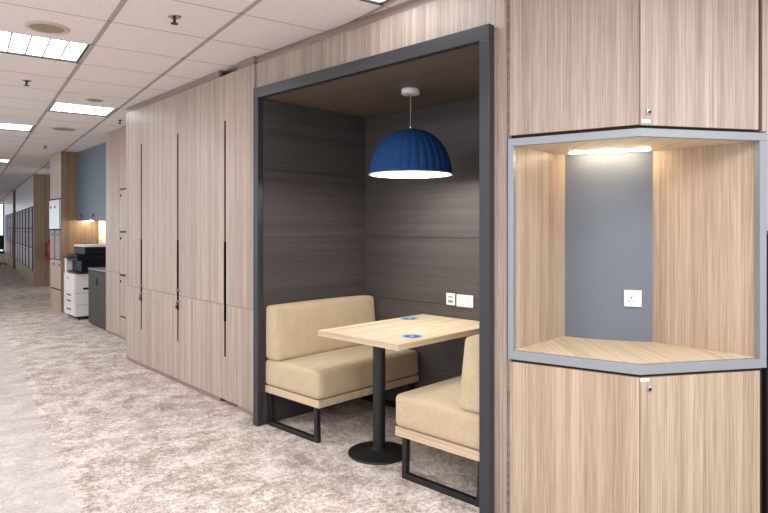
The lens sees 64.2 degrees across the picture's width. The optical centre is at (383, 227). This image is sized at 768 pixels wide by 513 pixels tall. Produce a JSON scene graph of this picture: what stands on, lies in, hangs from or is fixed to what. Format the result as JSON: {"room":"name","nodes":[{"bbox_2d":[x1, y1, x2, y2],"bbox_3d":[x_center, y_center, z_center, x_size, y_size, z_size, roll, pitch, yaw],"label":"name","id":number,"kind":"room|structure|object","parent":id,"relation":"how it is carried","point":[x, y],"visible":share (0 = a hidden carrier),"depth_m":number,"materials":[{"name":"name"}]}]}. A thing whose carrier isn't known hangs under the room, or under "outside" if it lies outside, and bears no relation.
{"room":"office corridor","nodes":[
{"label":"office corridor","id":0,"kind":"room"},
{"bbox_2d":[0,200,5,258],"bbox_3d":[-19.570,0.064,26.541,6.830,2.672,0.151,0,0,-34],"label":"wall","id":1,"kind":"structure","parent":0,"point":[2,256],"depth_m":27.93,"materials":[{"name":"white paint"}]},
{"bbox_2d":[0,203,3,250],"bbox_3d":[-19.890,-0.010,26.327,6.060,2.300,0.064,0,0,-34],"label":"window","id":2,"kind":"structure","parent":1,"relation":"in","point":[1,204],"depth_m":27.98,"materials":[{"name":"white glass"}]},
{"bbox_2d":[98,220,105,243],"bbox_3d":[-4.131,0.064,9.619,0.042,2.672,2.640,0,0,-40],"label":"wall","id":3,"kind":"structure","parent":0,"point":[101,224],"depth_m":10.30,"materials":[{"name":"white paint"}]},
{"bbox_2d":[78,143,105,221],"bbox_3d":[-4.230,-0.688,9.435,0.339,1.160,2.420,0,0,-40],"label":"upper cabinet","id":4,"kind":"object","parent":3,"relation":"attached to","point":[91,161],"visible":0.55,"depth_m":9.60,"materials":[{"name":"blue laminate"}]},
{"bbox_2d":[0,0,409,199],"bbox_3d":[-9.263,-1.282,12.054,13.020,0.020,37.434,0,0,-34],"label":"ceiling","id":5,"kind":"structure","parent":0,"point":[198,21],"depth_m":4.41,"materials":[{"name":"tile"}]},
{"bbox_2d":[0,123,33,131],"bbox_3d":[-4.762,-1.308,7.693,0.588,0.070,0.581,0,0,-34],"label":"ceiling light","id":6,"kind":"object","parent":5,"relation":"attached to","point":[3,126],"visible":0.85,"depth_m":7.82,"materials":[{"name":"white plastic"}]},
{"bbox_2d":[22,79,30,85],"bbox_3d":[-3.084,-1.250,5.280,0.080,0.045,0.080,0,0,0],"label":"sprinkler head","id":7,"kind":"object","parent":5,"relation":"attached to","point":[24,80],"visible":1,"depth_m":5.27},
{"bbox_2d":[0,31,89,62],"bbox_3d":[-2.444,-1.308,4.317,0.588,0.070,0.581,0,0,-34],"label":"ceiling light","id":8,"kind":"object","parent":5,"relation":"attached to","point":[10,43],"visible":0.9,"depth_m":4.36,"materials":[{"name":"white plastic"}]},
{"bbox_2d":[24,21,69,34],"bbox_3d":[-2.136,-1.268,3.884,0.258,0.010,0.258,0,0,0],"label":"ceiling speaker","id":9,"kind":"object","parent":5,"relation":"attached to","point":[46,27],"visible":1,"depth_m":3.87},
{"bbox_2d":[30,24,64,32],"bbox_3d":[-2.136,-1.269,3.884,0.194,0.005,0.194,0,0,0],"label":"grille","id":10,"kind":"object","parent":9,"relation":"attached to","point":[42,28],"depth_m":3.89,"materials":[{"name":"beige metal"}]},
{"bbox_2d":[51,127,76,130],"bbox_3d":[-4.113,-1.270,7.866,0.300,0.006,0.300,0,0,0],"label":"ceiling disc","id":11,"kind":"object","parent":5,"relation":"attached to","point":[53,128],"visible":1,"depth_m":7.87,"materials":[{"name":"beige metal"}]},
{"bbox_2d":[54,128,73,130],"bbox_3d":[-4.113,-1.270,7.866,0.237,0.004,0.237,0,0,0],"label":"grille","id":12,"kind":"object","parent":11,"relation":"attached to","point":[60,129],"depth_m":7.87,"materials":[{"name":"beige metal"}]},
{"bbox_2d":[48,102,115,116],"bbox_3d":[-3.256,-1.308,6.598,0.588,0.070,0.581,0,0,-34],"label":"ceiling light","id":13,"kind":"object","parent":5,"relation":"attached to","point":[56,107],"visible":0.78,"depth_m":6.63,"materials":[{"name":"white plastic"}]},
{"bbox_2d":[86,98,103,101],"bbox_3d":[-2.873,-1.270,6.084,0.170,0.006,0.170,0,0,0],"label":"ceiling disc","id":14,"kind":"object","parent":5,"relation":"attached to","point":[87,99],"visible":1,"depth_m":6.08,"materials":[{"name":"beige metal"}]},
{"bbox_2d":[88,99,101,101],"bbox_3d":[-2.873,-1.270,6.084,0.134,0.004,0.134,0,0,0],"label":"grille","id":15,"kind":"object","parent":14,"relation":"attached to","point":[92,100],"depth_m":6.08,"materials":[{"name":"beige metal"}]},
{"bbox_2d":[168,14,180,24],"bbox_3d":[-1.260,-1.250,3.682,0.080,0.045,0.080,0,0,0],"label":"sprinkler head","id":16,"kind":"object","parent":5,"relation":"attached to","point":[174,17],"visible":1,"depth_m":3.67},
{"bbox_2d":[0,0,396,199],"bbox_3d":[-9.263,-1.287,12.054,13.083,0.031,37.441,0,0,-34],"label":"trim","id":17,"kind":"structure","parent":5,"relation":"attached to","point":[121,4],"depth_m":4.55,"materials":[{"name":"white metal"}]},
{"bbox_2d":[362,0,389,4],"bbox_3d":[-0.095,-1.308,3.092,0.588,0.070,0.581,0,0,-34],"label":"ceiling light","id":18,"kind":"object","parent":5,"relation":"attached to","point":[379,2],"visible":1,"depth_m":3.46,"materials":[{"name":"white plastic"}]},
{"bbox_2d":[0,259,478,512],"bbox_3d":[-8.902,1.430,12.083,13.000,0.060,38.000,0,0,-34],"label":"floor","id":19,"kind":"structure","parent":0,"point":[125,436],"depth_m":3.92,"materials":[{"name":"beige carpet"}]},
{"bbox_2d":[0,235,6,265],"bbox_3d":[-14.528,0.836,23.015,0.566,1.127,0.601,0,0,-34],"label":"office chair","id":20,"kind":"object","parent":19,"relation":"on","point":[1,236],"visible":1,"depth_m":23.27,"materials":[{"name":"black"}]},
{"bbox_2d":[5,198,6,261],"bbox_3d":[-15.464,0.068,25.464,0.488,2.664,1.136,0,0,-34],"label":"locker","id":21,"kind":"object","parent":19,"relation":"on","point":[5,198],"visible":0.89,"depth_m":25.45,"materials":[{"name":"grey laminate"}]},
{"bbox_2d":[6,196,7,263],"bbox_3d":[-14.826,0.068,24.520,0.488,2.664,1.136,0,0,-34],"label":"locker","id":22,"kind":"object","parent":19,"relation":"on","point":[7,196],"visible":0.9,"depth_m":24.18,"materials":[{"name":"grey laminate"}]},
{"bbox_2d":[8,195,9,263],"bbox_3d":[-14.187,0.068,23.576,0.488,2.664,1.136,0,0,-34],"label":"locker","id":23,"kind":"object","parent":19,"relation":"on","point":[8,195],"visible":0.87,"depth_m":23.46,"materials":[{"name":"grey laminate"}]},
{"bbox_2d":[9,193,11,265],"bbox_3d":[-13.549,0.068,22.631,0.488,2.664,1.136,0,0,-34],"label":"locker","id":24,"kind":"object","parent":19,"relation":"on","point":[10,213],"visible":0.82,"depth_m":22.34,"materials":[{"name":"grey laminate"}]},
{"bbox_2d":[11,191,15,268],"bbox_3d":[-12.865,0.067,21.657,0.528,2.666,1.237,0,0,-34],"label":"locker","id":25,"kind":"object","parent":19,"relation":"on","point":[13,194],"visible":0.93,"depth_m":21.04,"materials":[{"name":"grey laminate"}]},
{"bbox_2d":[16,188,18,271],"bbox_3d":[-11.673,0.068,19.909,0.488,2.664,1.136,0,0,-34],"label":"locker","id":26,"kind":"object","parent":19,"relation":"on","point":[17,211],"visible":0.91,"depth_m":19.54,"materials":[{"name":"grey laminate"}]},
{"bbox_2d":[18,187,20,273],"bbox_3d":[-11.034,0.068,18.964,0.488,2.664,1.136,0,0,-34],"label":"locker","id":27,"kind":"object","parent":19,"relation":"on","point":[19,244],"visible":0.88,"depth_m":18.69,"materials":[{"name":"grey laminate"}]},
{"bbox_2d":[20,184,23,276],"bbox_3d":[-10.396,0.068,18.020,0.488,2.664,1.136,0,0,-34],"label":"locker","id":28,"kind":"object","parent":19,"relation":"on","point":[21,186],"visible":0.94,"depth_m":17.93,"materials":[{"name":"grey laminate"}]},
{"bbox_2d":[23,182,26,278],"bbox_3d":[-9.757,0.068,17.076,0.488,2.664,1.136,0,0,-34],"label":"locker","id":29,"kind":"object","parent":19,"relation":"on","point":[24,183],"visible":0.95,"depth_m":16.95,"materials":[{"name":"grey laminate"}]},
{"bbox_2d":[26,179,29,282],"bbox_3d":[-9.118,0.068,16.131,0.488,2.664,1.136,0,0,-34],"label":"locker","id":30,"kind":"object","parent":19,"relation":"on","point":[27,181],"visible":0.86,"depth_m":16.06,"materials":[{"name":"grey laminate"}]},
{"bbox_2d":[29,175,50,286],"bbox_3d":[-8.435,0.067,15.157,0.528,2.666,1.237,0,0,-34],"label":"locker","id":31,"kind":"object","parent":19,"relation":"on","point":[39,185],"visible":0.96,"depth_m":14.61,"materials":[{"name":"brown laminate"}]},
{"bbox_2d":[46,240,50,260],"bbox_3d":[-7.971,0.530,14.569,0.158,0.480,0.255,0,0,-34],"label":"fire extinguisher","id":32,"kind":"object","parent":31,"relation":"attached to","point":[48,258],"visible":0.56,"depth_m":14.46,"materials":[{"name":"red metal"}]},
{"bbox_2d":[49,151,97,312],"bbox_3d":[-5.369,0.068,10.577,0.598,2.664,0.790,0,0,-40],"label":"storage cabinet","id":33,"kind":"object","parent":19,"relation":"on","point":[66,231],"visible":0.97,"depth_m":10.24,"materials":[{"name":"brown laminate"}]},
{"bbox_2d":[61,244,105,319],"bbox_3d":[-4.667,0.830,9.642,0.670,1.140,0.690,0,0,-40],"label":"printer","id":34,"kind":"object","parent":19,"relation":"on","point":[86,256],"visible":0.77,"depth_m":9.37,"materials":[{"name":"white plastic"}]},
{"bbox_2d":[64,291,74,298],"bbox_3d":[-4.881,1.035,9.493,0.011,0.080,0.628,0,0,-40],"label":"tray","id":35,"kind":"object","parent":34,"relation":"on","point":[67,294],"depth_m":9.46,"materials":[{"name":"grey plastic"}]},
{"bbox_2d":[64,296,74,304],"bbox_3d":[-4.881,1.125,9.493,0.011,0.086,0.628,0,0,-40],"label":"tray","id":36,"kind":"object","parent":34,"relation":"on","point":[68,300],"depth_m":9.46,"materials":[{"name":"grey plastic"}]},
{"bbox_2d":[64,302,74,315],"bbox_3d":[-4.881,1.254,9.493,0.011,0.157,0.628,0,0,-40],"label":"tray","id":37,"kind":"object","parent":34,"relation":"on","point":[69,307],"depth_m":9.46,"materials":[{"name":"grey plastic"}]},
{"bbox_2d":[67,270,87,272],"bbox_3d":[-4.708,0.675,9.528,0.280,0.020,0.570,0,0,-40],"label":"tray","id":38,"kind":"object","parent":34,"relation":"on","point":[68,271],"depth_m":9.36,"materials":[{"name":"black plastic"}]},
{"bbox_2d":[88,267,105,329],"bbox_3d":[-3.829,0.989,8.761,0.536,0.822,0.885,0,0,-40],"label":"filing cabinet","id":39,"kind":"object","parent":19,"relation":"on","point":[96,275],"visible":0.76,"depth_m":8.60,"materials":[{"name":"grey metal"}]},
{"bbox_2d":[106,127,125,339],"bbox_3d":[-3.159,0.068,7.984,0.580,2.665,1.150,0,0,-40],"label":"storage cabinet","id":40,"kind":"object","parent":19,"relation":"on","point":[115,140],"visible":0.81,"depth_m":7.89,"materials":[{"name":"brown wood"}]},
{"bbox_2d":[126,101,158,369],"bbox_3d":[-2.303,0.075,6.297,0.454,2.580,0.863,0,0,-42],"label":"storage cabinet","id":41,"kind":"object","parent":19,"relation":"on","point":[142,291],"visible":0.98,"depth_m":6.14,"materials":[{"name":"brown wood"}]},
{"bbox_2d":[158,85,199,387],"bbox_3d":[-1.714,0.075,5.642,0.454,2.580,0.895,0,0,-42],"label":"storage cabinet","id":42,"kind":"object","parent":19,"relation":"on","point":[178,114],"visible":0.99,"depth_m":5.50,"materials":[{"name":"brown wood"}]},
{"bbox_2d":[200,64,255,411],"bbox_3d":[-1.103,0.075,4.988,0.420,2.580,0.887,0,0,-42],"label":"storage cabinet","id":43,"kind":"object","parent":19,"relation":"on","point":[226,101],"visible":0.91,"depth_m":4.82,"materials":[{"name":"brown wood"}]},
{"bbox_2d":[126,56,256,112],"bbox_3d":[-1.837,-1.244,5.515,0.028,0.055,2.652,0,0,-42],"label":"trim","id":44,"kind":"structure","parent":43,"relation":"attached to","point":[252,60],"depth_m":5.34,"materials":[{"name":"brown wood"}]},
{"bbox_2d":[265,295,418,442],"bbox_3d":[-0.289,0.971,4.497,0.616,0.858,1.010,0,0,44],"label":"bench","id":45,"kind":"object","parent":19,"relation":"on","point":[303,366],"visible":0.91,"depth_m":4.32,"materials":[{"name":"beige fabric"}]},
{"bbox_2d":[253,23,493,512],"bbox_3d":[-0.174,0.204,3.696,2.004,2.391,0.112,0,0,44],"label":"frame","id":46,"kind":"object","parent":19,"relation":"on","point":[483,35],"visible":0.99,"depth_m":3.00,"materials":[{"name":"grey metal"}]},
{"bbox_2d":[318,314,478,464],"bbox_3d":[0.185,1.025,4.023,0.691,0.750,1.023,0,0,44],"label":"table","id":47,"kind":"object","parent":19,"relation":"on","point":[382,334],"visible":0.87,"depth_m":3.77,"materials":[{"name":"brown wood"}]},
{"bbox_2d":[400,317,418,319],"bbox_3d":[0.182,0.649,4.386,0.132,0.002,0.132,0,0,44],"label":"round sticker","id":48,"kind":"object","parent":47,"relation":"on","point":[404,318],"visible":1,"depth_m":4.38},
{"bbox_2d":[401,334,422,337],"bbox_3d":[0.168,0.649,3.670,0.132,0.002,0.132,0,0,44],"label":"round sticker","id":49,"kind":"object","parent":47,"relation":"on","point":[407,335],"visible":1,"depth_m":3.66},
{"bbox_2d":[395,334,478,506],"bbox_3d":[0.617,0.971,3.590,0.616,0.858,1.010,0,0,44],"label":"bench","id":50,"kind":"object","parent":19,"relation":"on","point":[443,415],"visible":0.29,"depth_m":3.21,"materials":[{"name":"beige fabric"}]},
{"bbox_2d":[510,359,759,512],"bbox_3d":[1.155,1.018,2.993,1.091,0.764,0.714,0,0,0],"label":"base cabinet","id":51,"kind":"object","parent":19,"relation":"on","point":[583,440],"visible":0.98,"depth_m":2.73,"materials":[{"name":"brown wood"}]},
{"bbox_2d":[508,128,766,374],"bbox_3d":[1.211,0.101,2.936,1.053,1.064,0.627,0,0,33],"label":"corner shelf","id":52,"kind":"object","parent":51,"relation":"on","point":[677,217],"visible":1,"depth_m":3.05,"materials":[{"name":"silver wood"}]},
{"bbox_2d":[624,290,641,306],"bbox_3d":[1.289,0.365,3.171,0.086,0.086,0.018,0,0,18],"label":"wall socket","id":53,"kind":"object","parent":52,"relation":"attached to","point":[632,298],"visible":1,"depth_m":3.17,"materials":[{"name":"white plastic"}]},
{"bbox_2d":[510,0,758,138],"bbox_3d":[1.152,-0.853,2.994,1.084,0.834,0.713,0,0,0],"label":"upper cabinet","id":54,"kind":"object","parent":52,"relation":"on","point":[577,66],"visible":0.97,"depth_m":2.73,"materials":[{"name":"brown wood"}]},
{"bbox_2d":[762,233,767,512],"bbox_3d":[1.914,0.713,3.056,0.450,1.375,0.492,0,0,-12],"label":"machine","id":55,"kind":"object","parent":19,"relation":"on","point":[764,370],"visible":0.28,"depth_m":2.79,"materials":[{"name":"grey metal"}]},
{"bbox_2d":[263,99,365,424],"bbox_3d":[-0.506,0.241,4.741,0.050,2.317,1.062,0,0,44],"label":"wall","id":56,"kind":"structure","parent":0,"point":[314,177],"depth_m":4.64,"materials":[{"name":"wood"}]},
{"bbox_2d":[263,44,478,117],"bbox_3d":[0.189,-0.938,4.070,1.984,0.039,1.062,0,0,44],"label":"ceiling","id":57,"kind":"structure","parent":0,"point":[451,76],"depth_m":4.03,"materials":[{"name":"brown wood"}]},
{"bbox_2d":[368,87,452,178],"bbox_3d":[0.176,-0.633,4.038,0.558,0.568,0.558,0,0,44],"label":"pendant lamp","id":58,"kind":"object","parent":57,"relation":"hanging from","point":[410,153],"visible":1,"depth_m":3.85,"materials":[{"name":"blue plastic"}]},
{"bbox_2d":[371,171,450,177],"bbox_3d":[0.176,-0.352,4.038,0.528,0.003,0.528,0,0,44],"label":"diffuser","id":59,"kind":"object","parent":58,"relation":"attached to","point":[382,174],"depth_m":4.02,"materials":[{"name":"white plastic"}]},
{"bbox_2d":[256,0,511,512],"bbox_3d":[-0.167,0.065,3.752,0.034,2.670,2.225,0,0,-44],"label":"wall","id":60,"kind":"structure","parent":0,"point":[439,18],"depth_m":3.44,"materials":[{"name":"brown wood"}]},
{"bbox_2d":[127,357,252,415],"bbox_3d":[-1.834,1.383,5.518,0.021,0.034,2.652,0,0,-42],"label":"baseboard","id":61,"kind":"structure","parent":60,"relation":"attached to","point":[240,408],"depth_m":5.40,"materials":[{"name":"brown wood"}]},
{"bbox_2d":[365,97,478,402],"bbox_3d":[0.541,0.241,4.434,1.882,2.317,0.051,0,0,44],"label":"wall","id":62,"kind":"structure","parent":0,"point":[422,234],"depth_m":4.60,"materials":[{"name":"wood"}]},
{"bbox_2d":[446,293,454,304],"bbox_3d":[0.485,0.516,4.445,0.080,0.086,0.010,0,0,44],"label":"outlet","id":63,"kind":"object","parent":62,"relation":"attached to","point":[450,297],"visible":1,"depth_m":4.44,"materials":[{"name":"white plastic"}]},
{"bbox_2d":[456,294,473,307],"bbox_3d":[0.575,0.520,4.357,0.146,0.086,0.013,0,0,44],"label":"wall socket","id":64,"kind":"object","parent":62,"relation":"attached to","point":[461,300],"visible":1,"depth_m":4.35,"materials":[{"name":"white plastic"}]},
{"bbox_2d":[494,27,506,512],"bbox_3d":[0.561,0.215,2.993,0.020,2.370,0.085,0,0,-44],"label":"wall strip","id":65,"kind":"object","parent":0,"point":[500,35],"visible":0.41,"depth_m":2.97,"materials":[{"name":"brown wood"}]},
{"bbox_2d":[755,0,767,512],"bbox_3d":[2.147,0.065,2.899,0.938,2.670,0.038,0,0,-12],"label":"wall","id":66,"kind":"structure","parent":0,"point":[763,4],"depth_m":2.79,"materials":[{"name":"brown wood"}]},
{"label":"wall","id":67,"kind":"structure","parent":0,"visible":0},
{"bbox_2d":[257,0,436,62],"bbox_3d":[-0.172,-1.244,3.760,0.024,0.054,2.207,0,0,-44],"label":"trim","id":68,"kind":"structure","parent":67,"relation":"attached to","point":[411,4],"depth_m":3.80,"materials":[{"name":"brown wood"}]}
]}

